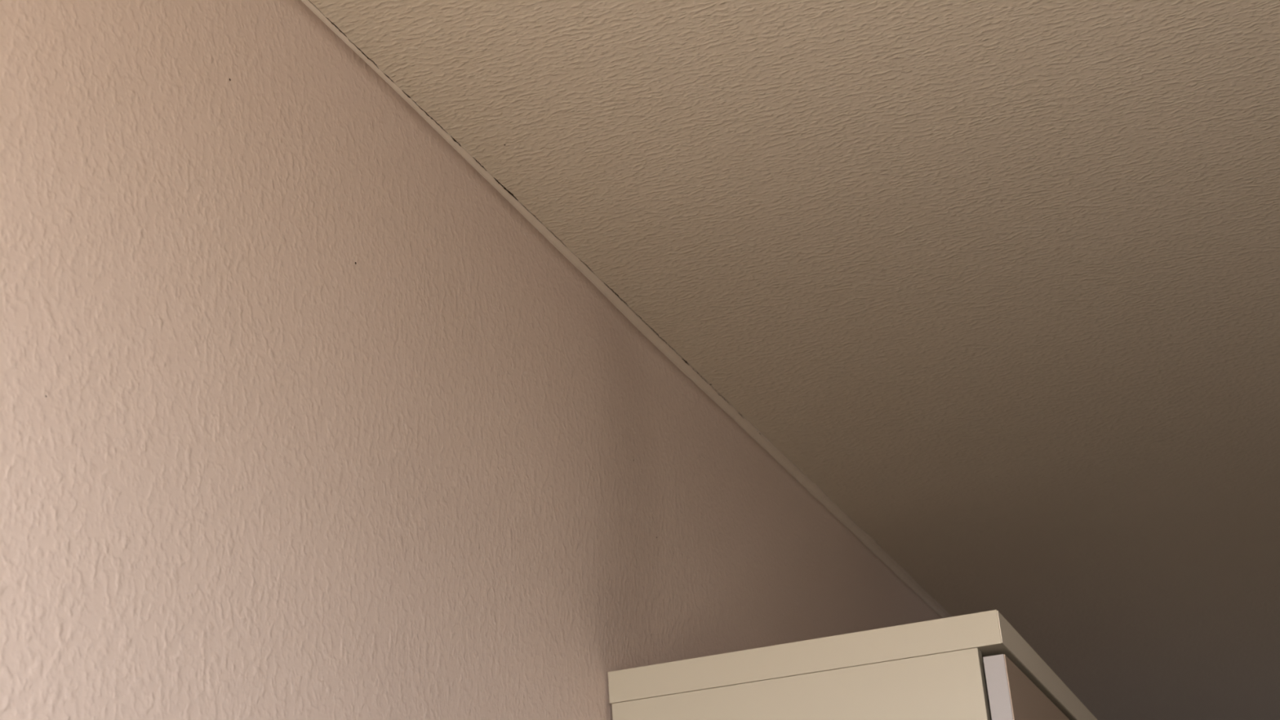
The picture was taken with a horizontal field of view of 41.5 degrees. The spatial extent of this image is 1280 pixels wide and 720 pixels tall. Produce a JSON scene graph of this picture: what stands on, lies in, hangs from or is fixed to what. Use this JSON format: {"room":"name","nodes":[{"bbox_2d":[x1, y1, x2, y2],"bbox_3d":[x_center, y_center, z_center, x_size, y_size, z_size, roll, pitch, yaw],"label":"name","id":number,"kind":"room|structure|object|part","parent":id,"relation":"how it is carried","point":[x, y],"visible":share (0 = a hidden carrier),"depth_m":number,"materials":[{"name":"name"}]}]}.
{"room":"bedroom","nodes":[
{"label":"bedroom","id":0,"kind":"room"},
{"bbox_2d":[0,0,942,719],"bbox_3d":[0.331,1.457,2.376,0.242,2.502,6.350,-13,-26,20],"label":"wall","id":1,"kind":"structure","parent":0,"point":[302,417],"depth_m":1.32,"materials":[{"name":"beige paint"}]},
{"bbox_2d":[301,0,951,617],"bbox_3d":[0.373,0.298,2.845,0.020,0.014,5.850,-13,-26,20],"label":"trim","id":2,"kind":"structure","parent":1,"relation":"attached to","point":[674,357],"depth_m":2.12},
{"bbox_2d":[309,0,1279,719],"bbox_3d":[1.880,-0.165,2.345,3.784,0.250,6.350,-13,-26,20],"label":"ceiling","id":3,"kind":"structure","parent":0,"point":[999,279],"depth_m":1.91,"materials":[{"name":"beige paint"}]},
{"bbox_3d":[2.032,2.281,1.243,3.784,0.120,6.350,-13,-26,20],"label":"floor","id":4,"kind":"structure","parent":0,"visible":0},
{"bbox_2d":[608,609,1097,719],"bbox_3d":[0.415,1.381,1.656,0.424,2.040,1.000,-13,-26,20],"label":"wardrobe","id":5,"kind":"object","parent":4,"relation":"on","point":[974,666],"visible":1,"depth_m":1.63,"materials":[{"name":"beige laminate"}]},
{"bbox_3d":[0.203,1.225,1.240,0.375,2.007,0.017,-13,-26,20],"label":"panel","id":6,"kind":"part","parent":5,"relation":"part of","materials":[{"name":"beige laminate"}]},
{"bbox_3d":[0.480,1.244,1.388,0.020,1.933,0.498,-13,-26,20],"label":"door","id":7,"kind":"part","parent":5,"relation":"part of","materials":[{"name":"white laminate"}]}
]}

